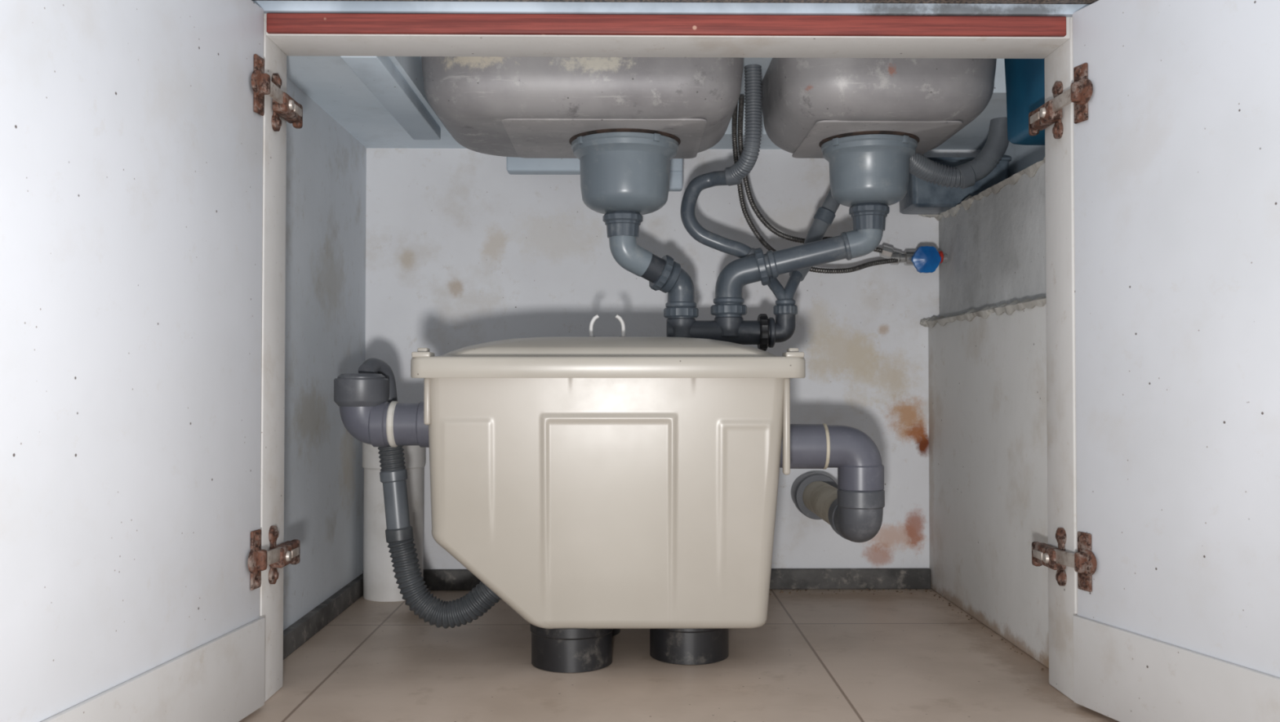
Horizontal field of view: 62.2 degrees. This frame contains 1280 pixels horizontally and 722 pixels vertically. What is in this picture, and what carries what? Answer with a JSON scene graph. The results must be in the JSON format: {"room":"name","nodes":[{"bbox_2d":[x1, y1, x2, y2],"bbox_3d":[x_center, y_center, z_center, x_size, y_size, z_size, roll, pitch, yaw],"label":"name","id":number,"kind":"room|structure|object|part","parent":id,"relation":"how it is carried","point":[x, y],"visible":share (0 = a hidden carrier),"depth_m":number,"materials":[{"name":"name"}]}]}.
{"room":"kitchen","nodes":[
{"label":"kitchen","id":0,"kind":"room"},
{"bbox_2d":[283,76,366,630],"bbox_3d":[-0.491,-0.019,1.517,0.055,0.800,0.575,0,-1,-1],"label":"wall","id":1,"kind":"structure","parent":0,"point":[325,297],"depth_m":1.55,"materials":[{"name":"paint"}]},
{"bbox_2d":[283,573,363,659],"bbox_3d":[-0.458,0.366,1.504,0.012,0.030,0.563,0,-1,-1],"label":"baseboard","id":2,"kind":"structure","parent":1,"relation":"attached to","point":[297,633],"depth_m":1.50,"materials":[{"name":"tile"}]},
{"bbox_2d":[420,56,772,102],"bbox_3d":[0.081,-0.428,1.557,1.200,0.020,0.625,0,-1,-1],"label":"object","id":3,"kind":"structure","parent":0,"point":[764,62],"depth_m":1.50,"materials":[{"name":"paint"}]},
{"bbox_2d":[286,54,1007,149],"bbox_3d":[0.074,-0.394,1.531,1.075,0.050,0.575,0,-1,-1],"label":"countertop underside","id":4,"kind":"structure","parent":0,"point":[328,81],"depth_m":1.54,"materials":[{"name":"paint"}]},
{"bbox_2d":[340,56,440,139],"bbox_3d":[-0.331,-0.360,1.451,0.043,0.020,0.425,0,-1,-1],"label":"board","id":5,"kind":"object","parent":4,"relation":"attached to","point":[380,74],"visible":0.77,"depth_m":1.41,"materials":[{"name":"paint"}]},
{"bbox_2d":[506,156,683,191],"bbox_3d":[-0.073,-0.321,1.723,0.284,0.088,0.035,0,-1,-1],"label":"box","id":6,"kind":"object","parent":4,"relation":"attached to","point":[514,165],"visible":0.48,"depth_m":1.71,"materials":[{"name":"paint"}]},
{"bbox_3d":[0.049,-0.296,1.724,0.040,0.038,0.025,0,-1,-1],"label":"drop plate","id":7,"kind":"part","parent":6,"relation":"part of","materials":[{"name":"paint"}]},
{"bbox_2d":[731,102,900,273],"bbox_3d":[0.272,-0.275,1.723,0.315,0.268,0.076,0,-1,-24],"label":"hose","id":8,"kind":"object","parent":4,"relation":"hanging from","point":[742,202],"visible":0.67,"depth_m":1.71,"materials":[{"name":"metal"}]},
{"bbox_2d":[266,13,1066,36],"bbox_3d":[0.031,-0.368,1.164,0.876,0.022,0.007,0,-1,-1],"label":"trim","id":9,"kind":"structure","parent":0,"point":[276,23],"depth_m":1.16,"materials":[{"name":"red paint"}]},
{"bbox_2d":[365,147,981,568],"bbox_3d":[0.078,-0.013,1.837,1.200,0.800,0.050,0,-1,-1],"label":"wall","id":10,"kind":"structure","parent":0,"point":[462,251],"depth_m":1.81,"materials":[{"name":"paint"}]},
{"bbox_2d":[362,568,930,590],"bbox_3d":[0.013,0.370,1.798,0.960,0.034,0.012,0,-1,-1],"label":"baseboard","id":11,"kind":"structure","parent":10,"relation":"attached to","point":[780,578],"depth_m":1.79,"materials":[{"name":"tile"}]},
{"bbox_2d":[879,244,947,272],"bbox_3d":[0.460,-0.168,1.762,0.112,0.049,0.083,1,-1,-37],"label":"shutoff valve","id":12,"kind":"object","parent":10,"relation":"attached to","point":[926,259],"visible":0.98,"depth_m":1.73,"materials":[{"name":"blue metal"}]},
{"bbox_2d":[737,94,881,252],"bbox_3d":[0.268,-0.293,1.720,0.290,0.230,0.065,1,-1,-28],"label":"hose","id":13,"kind":"object","parent":12,"relation":"attached to","point":[740,112],"visible":0.6,"depth_m":1.69,"materials":[{"name":"metal"}]},
{"bbox_2d":[899,157,1011,214],"bbox_3d":[0.517,-0.287,1.760,0.165,0.078,0.107,0,-1,-1],"label":"ledge","id":14,"kind":"object","parent":10,"relation":"on","point":[922,197],"visible":0.41,"depth_m":1.71,"materials":[{"name":"plastic"}]},
{"bbox_2d":[239,588,1119,721],"bbox_3d":[-0.004,0.373,0.323,3.200,0.030,3.060,0,-1,-1],"label":"floor","id":15,"kind":"structure","parent":0,"point":[886,655],"depth_m":1.26,"materials":[{"name":"beige tile"}]},
{"bbox_2d":[0,0,264,721],"bbox_3d":[-0.437,-0.010,0.938,0.024,0.752,0.422,0,-1,6],"label":"door","id":16,"kind":"structure","parent":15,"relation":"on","point":[131,132],"depth_m":0.90,"materials":[{"name":"white wood"}]},
{"bbox_2d":[266,13,1070,58],"bbox_3d":[0.032,-0.390,1.206,0.886,0.069,0.075,0,-1,-1],"label":"trim","id":17,"kind":"structure","parent":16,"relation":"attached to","point":[291,44],"depth_m":1.20,"materials":[{"name":"paint"}]},
{"bbox_2d":[251,0,1098,17],"bbox_3d":[0.082,-0.416,1.507,1.200,0.086,0.725,0,-1,-1],"label":"countertop edge","id":18,"kind":"object","parent":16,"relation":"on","point":[1066,8],"visible":0.09,"depth_m":1.16,"materials":[{"name":"paint"}]},
{"bbox_2d":[421,56,743,214],"bbox_3d":[-0.077,-0.311,1.505,0.432,0.215,0.340,0,-1,-1],"label":"sink","id":19,"kind":"object","parent":18,"relation":"attached to","point":[624,119],"visible":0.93,"depth_m":1.38,"materials":[{"name":"metal"}]},
{"bbox_3d":[-0.077,-0.366,1.506,0.432,0.105,0.340,0,-1,-1],"label":"bowl","id":20,"kind":"part","parent":19,"relation":"part of","materials":[{"name":"metal"}]},
{"bbox_2d":[571,131,678,214],"bbox_3d":[-0.021,-0.256,1.505,0.152,0.106,0.152,0,-1,-1],"label":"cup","id":21,"kind":"object","parent":19,"relation":"on","point":[620,171],"depth_m":1.45,"materials":[{"name":"grey plastic"}]},
{"bbox_2d":[760,57,996,207],"bbox_3d":[0.329,-0.317,1.510,0.293,0.203,0.340,0,-1,-1],"label":"sink","id":22,"kind":"object","parent":18,"relation":"attached to","point":[867,117],"visible":0.91,"depth_m":1.39,"materials":[{"name":"metal"}]},
{"bbox_2d":[821,133,917,207],"bbox_3d":[0.326,-0.262,1.509,0.134,0.094,0.134,0,-1,-1],"label":"sink drain","id":23,"kind":"object","parent":22,"relation":"on","point":[864,168],"depth_m":1.46,"materials":[{"name":"grey plastic"}]},
{"bbox_3d":[0.329,-0.366,1.511,0.293,0.105,0.340,0,-1,-1],"label":"bowl","id":24,"kind":"part","parent":22,"relation":"part of","materials":[{"name":"metal"}]},
{"bbox_2d":[909,116,1008,188],"bbox_3d":[0.464,-0.316,1.606,0.203,0.109,0.056,0,-1,-13],"label":"hose","id":25,"kind":"object","parent":22,"relation":"attached to","point":[963,175],"visible":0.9,"depth_m":1.60,"materials":[{"name":"grey plastic"}]},
{"bbox_2d":[259,13,286,702],"bbox_3d":[-0.463,-0.025,1.193,0.104,0.800,0.075,0,-1,-1],"label":"stile","id":26,"kind":"object","parent":15,"relation":"on","point":[274,143],"depth_m":1.19,"materials":[{"name":"white wood"}]},
{"bbox_2d":[247,525,300,590],"bbox_3d":[-0.400,0.214,1.169,0.021,0.068,0.127,0,-1,-1],"label":"cabinet hinge","id":27,"kind":"object","parent":26,"relation":"attached to","point":[279,556],"depth_m":1.16,"materials":[{"name":"metal"}]},
{"bbox_2d":[251,53,302,131],"bbox_3d":[-0.400,-0.292,1.179,0.021,0.068,0.127,0,-1,-1],"label":"cabinet hinge","id":28,"kind":"object","parent":26,"relation":"attached to","point":[284,105],"depth_m":1.17,"materials":[{"name":"brown metal"}]},
{"bbox_2d":[362,442,425,601],"bbox_3d":[-0.404,0.254,1.743,0.101,0.263,0.101,0,-1,-1],"label":"riser pipe","id":29,"kind":"object","parent":15,"relation":"on","point":[380,584],"visible":0.41,"depth_m":1.70,"materials":[{"name":"white plastic"}]},
{"bbox_2d":[410,314,805,672],"bbox_3d":[-0.039,0.159,1.424,0.470,0.442,0.355,0,-1,-1],"label":"box","id":30,"kind":"object","parent":15,"relation":"on","point":[598,486],"visible":1,"depth_m":1.27,"materials":[{"name":"beige plastic"}]},
{"bbox_2d":[333,372,429,447],"bbox_3d":[-0.331,0.065,1.415,0.152,0.100,0.071,0,-1,-1],"label":"pipe","id":31,"kind":"object","parent":30,"relation":"attached to","point":[366,411],"visible":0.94,"depth_m":1.39,"materials":[{"name":"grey plastic"}]},
{"bbox_2d":[333,377,388,406],"bbox_3d":[-0.371,0.042,1.415,0.071,0.037,0.071,0,-1,-1],"label":"socket","id":32,"kind":"object","parent":31,"relation":"attached to","point":[348,392],"depth_m":1.39,"materials":[{"name":"grey plastic"}]},
{"bbox_2d":[368,401,388,446],"bbox_3d":[-0.345,0.084,1.415,0.020,0.061,0.061,0,-1,-1],"label":"socket","id":33,"kind":"object","parent":31,"relation":"attached to","point":[378,411],"depth_m":1.39,"materials":[{"name":"grey plastic"}]},
{"bbox_2d":[415,400,429,447],"bbox_3d":[-0.275,0.084,1.415,0.036,0.062,0.062,0,-1,-1],"label":"socket","id":34,"kind":"object","parent":31,"relation":"attached to","point":[421,429],"depth_m":1.39,"materials":[{"name":"grey plastic"}]},
{"bbox_2d":[358,357,501,628],"bbox_3d":[-0.276,0.181,1.451,0.207,0.371,0.066,0,-1,-1],"label":"hose","id":35,"kind":"object","parent":31,"relation":"attached to","point":[473,605],"visible":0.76,"depth_m":1.45,"materials":[{"name":"grey plastic"}]},
{"bbox_3d":[-0.041,0.173,1.419,0.435,0.308,0.315,0,-1,-1],"label":"tank","id":36,"kind":"part","parent":30,"relation":"part of","materials":[{"name":"beige plastic"}]},
{"bbox_3d":[-0.039,-0.003,1.427,0.470,0.054,0.355,0,-1,-1],"label":"lid","id":37,"kind":"part","parent":30,"relation":"part of","materials":[{"name":"beige plastic"}]},
{"bbox_2d":[602,202,889,351],"bbox_3d":[0.150,-0.118,1.524,0.407,0.207,0.096,0,-1,-1],"label":"sink drain pipework","id":38,"kind":"object","parent":30,"relation":"on","point":[664,274],"visible":0.95,"depth_m":1.51,"materials":[{"name":"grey plastic"}]},
{"bbox_2d":[680,63,761,257],"bbox_3d":[0.122,-0.269,1.556,0.132,0.298,0.090,0,-1,21],"label":"hose","id":39,"kind":"object","parent":38,"relation":"attached to","point":[732,175],"visible":0.9,"depth_m":1.55,"materials":[{"name":"grey plastic"}]},
{"bbox_3d":[0.234,-0.149,1.520,0.161,0.069,0.034,0,-1,8],"label":"long arm","id":40,"kind":"part","parent":38,"relation":"part of"},
{"bbox_2d":[789,188,839,281],"bbox_3d":[0.270,-0.216,1.604,0.120,0.198,0.054,1,-1,-26],"label":"pipe","id":41,"kind":"object","parent":38,"relation":"attached to","point":[824,215],"visible":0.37,"depth_m":1.61,"materials":[{"name":"grey plastic"}]},
{"bbox_2d":[840,231,852,260],"bbox_3d":[0.294,-0.164,1.512,0.016,0.041,0.041,0,-1,8],"label":"socket","id":42,"kind":"object","parent":38,"relation":"attached to","point":[846,237],"depth_m":1.50,"materials":[{"name":"grey plastic"}]},
{"bbox_2d":[779,423,884,542],"bbox_3d":[0.251,0.172,1.599,0.160,0.170,0.420,0,-1,-1],"label":"pipe","id":43,"kind":"object","parent":30,"relation":"attached to","point":[853,507],"visible":0.98,"depth_m":1.40,"materials":[{"name":"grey plastic"}]},
{"bbox_2d":[790,423,826,468],"bbox_3d":[0.219,0.114,1.421,0.055,0.060,0.060,0,-1,-1],"label":"socket","id":44,"kind":"object","parent":43,"relation":"attached to","point":[808,442],"depth_m":1.39,"materials":[{"name":"grey plastic"}]},
{"bbox_2d":[791,471,838,519],"bbox_3d":[0.291,0.223,1.772,0.075,0.075,0.074,0,-1,-1],"label":"wall socket","id":45,"kind":"object","parent":43,"relation":"attached to","point":[798,488],"depth_m":1.74,"materials":[{"name":"grey plastic"}]},
{"bbox_2d":[828,498,847,539],"bbox_3d":[0.295,0.217,1.475,0.061,0.061,0.030,0,-1,-1],"label":"socket","id":46,"kind":"object","parent":43,"relation":"attached to","point":[833,510],"depth_m":1.46,"materials":[{"name":"grey plastic"}]},
{"bbox_2d":[837,464,884,491],"bbox_3d":[0.296,0.155,1.421,0.061,0.034,0.061,0,-1,-1],"label":"socket","id":47,"kind":"object","parent":43,"relation":"attached to","point":[851,477],"depth_m":1.40,"materials":[{"name":"grey plastic"}]},
{"bbox_2d":[837,488,884,509],"bbox_3d":[0.296,0.183,1.421,0.062,0.024,0.062,0,-1,-1],"label":"socket","id":48,"kind":"object","parent":43,"relation":"attached to","point":[847,499],"depth_m":1.39,"materials":[{"name":"grey plastic"}]},
{"bbox_2d":[768,588,1043,670],"bbox_3d":[0.337,0.381,1.542,0.312,0.002,0.503,0,-1,-1],"label":"debris","id":49,"kind":"object","parent":15,"relation":"on","point":[1042,668],"visible":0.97,"depth_m":1.76,"materials":[{"name":"paint"}]},
{"bbox_2d":[1044,17,1076,700],"bbox_3d":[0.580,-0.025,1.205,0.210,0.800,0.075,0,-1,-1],"label":"stile","id":50,"kind":"object","parent":15,"relation":"on","point":[1058,64],"depth_m":1.20,"materials":[{"name":"white wood"}]},
{"bbox_2d":[1028,62,1093,138],"bbox_3d":[0.468,-0.285,1.189,0.026,0.068,0.126,0,-1,-1],"label":"cabinet hinge","id":51,"kind":"object","parent":50,"relation":"attached to","point":[1081,91],"depth_m":1.17,"materials":[{"name":"brown metal"}]},
{"bbox_2d":[1031,527,1097,591],"bbox_3d":[0.468,0.218,1.180,0.026,0.068,0.126,0,-1,-1],"label":"cabinet hinge","id":52,"kind":"object","parent":50,"relation":"attached to","point":[1083,561],"depth_m":1.16,"materials":[{"name":"brown metal"}]},
{"bbox_2d":[1072,0,1279,721],"bbox_3d":[0.540,-0.010,0.958,0.024,0.752,0.422,0,-1,-17],"label":"door","id":53,"kind":"structure","parent":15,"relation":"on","point":[1176,153],"depth_m":1.02,"materials":[{"name":"white wood"}]},
{"bbox_2d":[928,162,1048,668],"bbox_3d":[0.589,0.065,1.529,0.185,0.633,0.575,0,-1,-1],"label":"wall","id":54,"kind":"structure","parent":0,"point":[987,377],"depth_m":1.51,"materials":[{"name":"paint"}]},
{"bbox_2d":[926,296,1046,327],"bbox_3d":[0.507,-0.071,1.533,0.039,0.022,0.570,0,-1,-1],"label":"trim","id":55,"kind":"structure","parent":54,"relation":"attached to","point":[1008,308],"depth_m":1.50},
{"bbox_2d":[920,317,930,326],"bbox_3d":[0.490,-0.066,1.810,0.028,0.016,0.028,0,-1,-1],"label":"lump","id":56,"kind":"object","parent":55,"relation":"on","point":[922,322],"visible":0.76,"depth_m":1.80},
{"bbox_2d":[934,156,1044,220],"bbox_3d":[0.526,-0.251,1.537,0.039,0.025,0.570,0,-1,-1],"label":"trim","id":57,"kind":"structure","parent":54,"relation":"attached to","point":[1032,170],"depth_m":1.53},
{"bbox_2d":[918,214,938,217],"bbox_3d":[0.496,-0.254,1.812,0.047,0.018,0.036,0,-1,-1],"label":"lump","id":58,"kind":"object","parent":57,"relation":"on","point":[924,215],"visible":0.3,"depth_m":1.80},
{"bbox_2d":[1004,58,1044,145],"bbox_3d":[0.544,-0.355,1.356,0.115,0.131,0.167,0,-1,-1],"label":"plastic container","id":59,"kind":"object","parent":57,"relation":"on","point":[1024,77],"visible":0.18,"depth_m":1.37,"materials":[{"name":"blue plastic"}]},
{"bbox_2d":[1002,141,1044,177],"bbox_3d":[0.646,-0.335,1.537,0.070,0.167,0.575,0,-1,-1],"label":"wall","id":60,"kind":"structure","parent":0,"point":[1022,156],"depth_m":1.69,"materials":[{"name":"paint"}]}
]}

